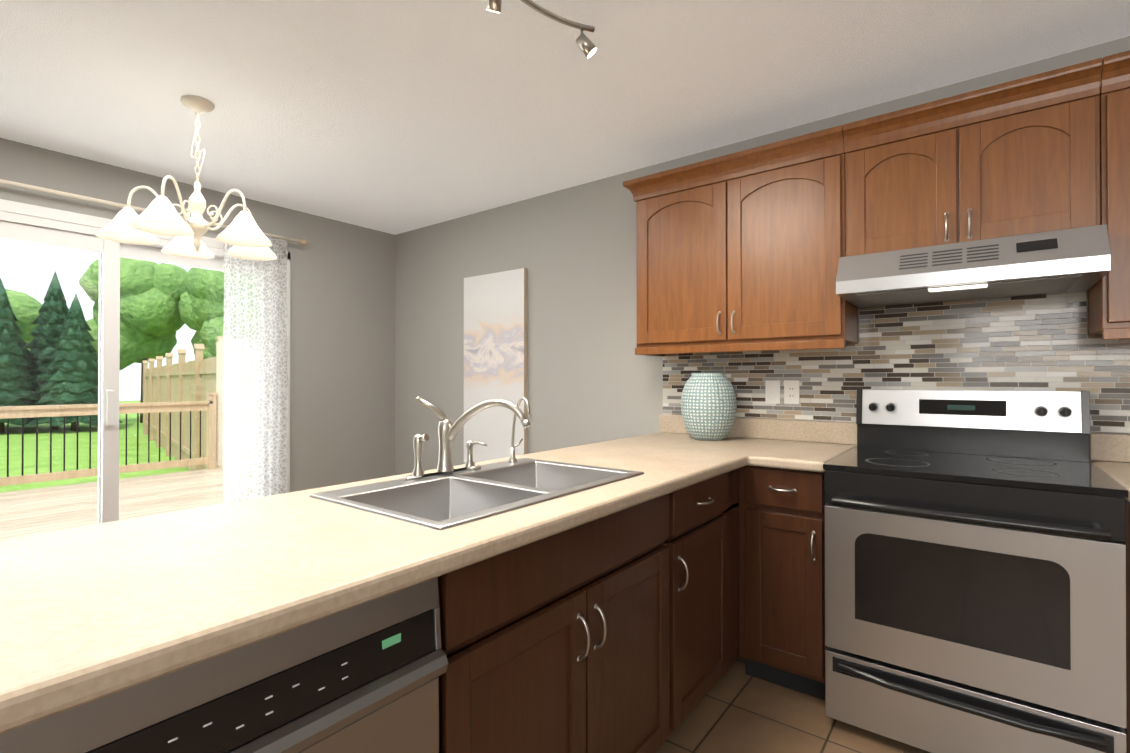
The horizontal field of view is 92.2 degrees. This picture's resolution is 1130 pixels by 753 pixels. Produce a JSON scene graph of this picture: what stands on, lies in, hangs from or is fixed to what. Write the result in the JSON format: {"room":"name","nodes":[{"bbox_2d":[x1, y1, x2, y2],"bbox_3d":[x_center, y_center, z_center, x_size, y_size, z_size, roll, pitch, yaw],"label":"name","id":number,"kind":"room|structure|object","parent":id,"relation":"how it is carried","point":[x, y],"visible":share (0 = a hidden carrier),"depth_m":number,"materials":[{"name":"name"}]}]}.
{"room":"kitchen","nodes":[
{"label":"kitchen","id":0,"kind":"room"},
{"bbox_2d":[0,138,394,491],"bbox_3d":[-3.198,0.005,2.425,0.120,2.440,5.600,0,0,38],"label":"wall","id":1,"kind":"structure","parent":0,"point":[342,352],"depth_m":4.09,"materials":[{"name":"grey paint"}]},
{"bbox_2d":[0,199,290,537],"bbox_3d":[-2.626,0.167,3.132,0.120,2.125,2.010,0,0,38],"label":"sliding glass door","id":2,"kind":"structure","parent":1,"relation":"in","point":[28,223],"depth_m":3.10,"materials":[{"name":"white plastic"}]},
{"bbox_2d":[0,179,307,245],"bbox_3d":[-2.642,-0.967,2.974,0.097,0.070,2.476,0,0,38],"label":"curtain rod","id":3,"kind":"object","parent":1,"relation":"attached to","point":[304,242],"visible":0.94,"depth_m":2.98,"materials":[{"name":"beige metal"}]},
{"bbox_2d":[223,228,287,502],"bbox_3d":[-2.074,0.115,3.660,0.054,2.136,0.410,0,0,38],"label":"lace curtain","id":4,"kind":"object","parent":3,"relation":"hanging from","point":[255,376],"visible":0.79,"depth_m":3.66,"materials":[{"name":"white fabric"}]},
{"bbox_2d":[0,0,1129,234],"bbox_3d":[-0.695,-1.287,0.504,6.440,0.120,5.840,0,0,38],"label":"ceiling","id":5,"kind":"structure","parent":0,"point":[394,116],"depth_m":2.23,"materials":[{"name":"white paint"}]},
{"bbox_2d":[95,95,276,260],"bbox_3d":[-1.626,-0.882,2.422,0.673,0.664,0.670,0,0,38],"label":"chandelier","id":6,"kind":"object","parent":5,"relation":"hanging from","point":[244,235],"visible":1,"depth_m":2.36,"materials":[{"name":"white glass"}]},
{"bbox_2d":[485,0,596,57],"bbox_3d":[-0.298,-1.143,1.419,0.167,0.155,1.145,0,0,38],"label":"spotlight","id":7,"kind":"object","parent":5,"relation":"attached to","point":[586,45],"visible":1,"depth_m":1.78,"materials":[{"name":"silver metal"}]},
{"bbox_2d":[395,36,1129,540],"bbox_3d":[1.051,0.007,2.761,6.440,2.440,0.120,0,0,38],"label":"wall","id":8,"kind":"structure","parent":0,"point":[593,378],"depth_m":3.52,"materials":[{"name":"grey paint"}]},
{"bbox_2d":[464,268,527,462],"bbox_3d":[-0.502,-0.049,3.859,0.600,1.365,0.036,0,0,38],"label":"canvas painting","id":9,"kind":"object","parent":8,"relation":"attached to","point":[495,335],"visible":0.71,"depth_m":3.82,"materials":[{"name":"beige"}]},
{"bbox_2d":[623,125,857,356],"bbox_3d":[0.816,-0.564,2.647,1.034,0.900,0.351,0,0,38],"label":"upper cabinet","id":10,"kind":"object","parent":8,"relation":"attached to","point":[743,250],"visible":0.98,"depth_m":2.47,"materials":[{"name":"brown wood"}]},
{"bbox_2d":[663,292,1129,433],"bbox_3d":[1.618,-0.019,2.243,2.690,0.886,0.007,0,0,38],"label":"backsplash","id":11,"kind":"structure","parent":8,"relation":"attached to","point":[1045,342],"depth_m":2.27,"materials":[{"name":"tile"}]},
{"bbox_2d":[765,380,779,403],"bbox_3d":[1.026,0.076,2.687,0.070,0.114,0.010,0,0,38],"label":"light switch","id":12,"kind":"object","parent":11,"relation":"attached to","point":[772,391],"visible":1,"depth_m":2.69,"materials":[{"name":"white plastic"}]},
{"bbox_2d":[784,380,799,403],"bbox_3d":[1.098,0.076,2.633,0.070,0.114,0.008,0,0,38],"label":"duplex electrical outlet","id":13,"kind":"object","parent":11,"relation":"attached to","point":[791,391],"visible":1,"depth_m":2.63,"materials":[{"name":"white plastic"}]},
{"bbox_2d":[843,58,1101,256],"bbox_3d":[1.524,-0.742,2.102,0.752,0.550,0.351,0,0,38],"label":"upper cabinet","id":14,"kind":"object","parent":8,"relation":"attached to","point":[1021,156],"visible":0.81,"depth_m":1.95,"materials":[{"name":"brown wood"}]},
{"bbox_2d":[836,224,1110,307],"bbox_3d":[1.476,-0.386,2.036,0.746,0.160,0.486,0,0,38],"label":"range hood","id":15,"kind":"object","parent":14,"relation":"attached to","point":[1064,261],"visible":1,"depth_m":1.86,"materials":[{"name":"silver metal"}]},
{"bbox_2d":[1088,50,1129,339],"bbox_3d":[2.201,-0.570,1.580,0.952,0.900,0.351,0,0,38],"label":"upper cabinet","id":16,"kind":"object","parent":8,"relation":"attached to","point":[1108,305],"visible":0.88,"depth_m":1.74,"materials":[{"name":"brown wood"}]},
{"bbox_2d":[655,656,930,752],"bbox_3d":[-0.695,1.273,0.488,6.440,0.120,5.840,0,0,38],"label":"floor","id":17,"kind":"structure","parent":0,"point":[736,709],"depth_m":1.89,"materials":[{"name":"tile"}]},
{"bbox_2d":[0,577,447,752],"bbox_3d":[-0.627,0.781,0.889,0.621,0.868,0.594,0,0,38],"label":"dishwasher","id":18,"kind":"object","parent":17,"relation":"on","point":[363,678],"visible":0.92,"depth_m":0.75,"materials":[{"name":"silver metal"}]},
{"bbox_2d":[438,561,481,752],"bbox_3d":[-0.645,0.778,0.924,0.630,0.876,0.718,0,0,38],"label":"base cabinet","id":19,"kind":"object","parent":17,"relation":"on","point":[460,590],"depth_m":1.00,"materials":[{"name":"brown wood"}]},
{"bbox_2d":[0,432,783,733],"bbox_3d":[-0.025,0.326,1.742,0.737,0.040,2.804,0,0,38],"label":"countertop","id":20,"kind":"structure","parent":19,"relation":"on","point":[88,614],"depth_m":0.86,"materials":[{"name":"laminate"}]},
{"bbox_2d":[405,397,530,479],"bbox_3d":[-0.283,0.178,1.602,0.295,0.236,0.282,0,0,38],"label":"faucet","id":21,"kind":"object","parent":20,"relation":"on","point":[448,431],"visible":1,"depth_m":1.64,"materials":[{"name":"silver metal"}]},
{"bbox_2d":[309,458,643,529],"bbox_3d":[-0.199,0.390,1.538,0.510,0.185,0.810,0,0,38],"label":"sink","id":22,"kind":"object","parent":20,"relation":"in","point":[445,501],"visible":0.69,"depth_m":1.54,"materials":[{"name":"silver metal"}]},
{"bbox_2d":[508,397,530,461],"bbox_3d":[-0.141,0.184,1.878,0.130,0.229,0.094,0,0,38],"label":"tap","id":23,"kind":"object","parent":20,"relation":"on","point":[512,458],"visible":0.94,"depth_m":1.89,"materials":[{"name":"silver metal"}]},
{"bbox_2d":[681,373,736,440],"bbox_3d":[0.710,0.146,2.695,0.270,0.328,0.270,0,0,38],"label":"vase","id":24,"kind":"object","parent":20,"relation":"on","point":[708,406],"visible":1,"depth_m":2.60,"materials":[{"name":"ceramic"}]},
{"bbox_2d":[659,414,1129,462],"bbox_3d":[1.598,0.258,2.249,2.689,0.099,0.019,0,0,38],"label":"backsplash","id":25,"kind":"structure","parent":20,"relation":"on","point":[1110,447],"depth_m":2.57,"materials":[{"name":"laminate"}]},
{"bbox_2d":[752,440,856,472],"bbox_3d":[1.029,0.329,2.279,0.251,0.040,0.666,0,0,38],"label":"countertop","id":26,"kind":"structure","parent":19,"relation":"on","point":[793,455],"depth_m":2.12,"materials":[{"name":"laminate"}]},
{"bbox_2d":[1091,461,1129,501],"bbox_3d":[2.100,0.324,1.461,0.930,0.040,0.654,0,0,38],"label":"countertop","id":27,"kind":"structure","parent":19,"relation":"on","point":[1119,471],"depth_m":1.77,"materials":[{"name":"laminate"}]},
{"bbox_2d":[482,486,689,752],"bbox_3d":[-0.173,0.782,1.536,0.630,0.876,0.974,0,0,38],"label":"base cabinet","id":28,"kind":"object","parent":17,"relation":"on","point":[617,632],"depth_m":1.34,"materials":[{"name":"brown wood"}]},
{"bbox_2d":[690,470,733,711],"bbox_3d":[0.200,0.785,2.021,0.630,0.876,0.541,0,0,38],"label":"base cabinet","id":29,"kind":"object","parent":17,"relation":"on","point":[712,543],"depth_m":1.93,"materials":[{"name":"brown wood"}]},
{"bbox_2d":[734,468,738,660],"bbox_3d":[0.400,0.786,2.280,0.630,0.876,0.230,0,0,38],"label":"base cabinet","id":30,"kind":"object","parent":17,"relation":"on","point":[736,472],"depth_m":2.16,"materials":[{"name":"brown wood"}]},
{"bbox_2d":[739,465,1129,752],"bbox_3d":[1.665,0.783,1.788,2.012,0.875,0.660,0,0,38],"label":"base cabinet","id":31,"kind":"object","parent":17,"relation":"on","point":[781,577],"depth_m":2.06,"materials":[{"name":"brown wood"}]},
{"bbox_2d":[823,389,1127,752],"bbox_3d":[1.388,0.636,1.916,0.754,1.171,0.752,0,0,38],"label":"range","id":32,"kind":"object","parent":17,"relation":"on","point":[975,572],"visible":1,"depth_m":1.69,"materials":[{"name":"silver metal"}]},
{"label":"outside","id":33,"kind":"structure","parent":0,"visible":0},
{"bbox_2d":[0,400,189,492],"bbox_3d":[-25.255,2.151,22.945,59.870,0.100,80.000,0,0,38],"label":"ground","id":34,"kind":"structure","parent":33,"point":[70,457],"depth_m":14.87,"materials":[{"name":"green plant"}]},
{"bbox_2d":[0,271,120,432],"bbox_3d":[-22.747,-1.271,16.701,10.250,6.664,14.511,0,0,38],"label":"trees","id":35,"kind":"object","parent":34,"relation":"on","point":[34,392],"depth_m":20.36,"materials":[{"name":"green plant"}]},
{"bbox_2d":[0,468,222,538],"bbox_3d":[-5.087,1.617,3.694,4.425,0.729,6.520,0,0,38],"label":"deck","id":36,"kind":"object","parent":34,"relation":"on","point":[143,507],"depth_m":5.54,"materials":[{"name":"brown wood"}]},
{"bbox_2d":[0,393,217,485],"bbox_3d":[-6.813,0.735,4.986,0.110,1.049,6.460,0,0,38],"label":"deck railing","id":37,"kind":"object","parent":36,"relation":"on","point":[163,407],"depth_m":6.71,"materials":[{"name":"brown wood"}]},
{"bbox_2d":[216,338,222,468],"bbox_3d":[-3.092,0.368,6.274,4.345,1.799,0.110,0,0,38],"label":"privacy screen","id":38,"kind":"object","parent":36,"relation":"on","point":[219,405],"depth_m":7.49,"materials":[{"name":"beige wood"}]},
{"bbox_2d":[5,257,223,422],"bbox_3d":[-15.673,-2.041,20.311,27.156,8.249,22.616,0,0,38],"label":"trees","id":39,"kind":"object","parent":34,"relation":"on","point":[196,323],"depth_m":23.60,"materials":[{"name":"green plant"}]},
{"bbox_2d":[142,336,222,470],"bbox_3d":[-10.193,0.721,14.004,0.160,2.649,14.560,0,0,-42],"label":"fence","id":40,"kind":"object","parent":34,"relation":"on","point":[182,383],"depth_m":12.16,"materials":[{"name":"brown wood"}]}
]}

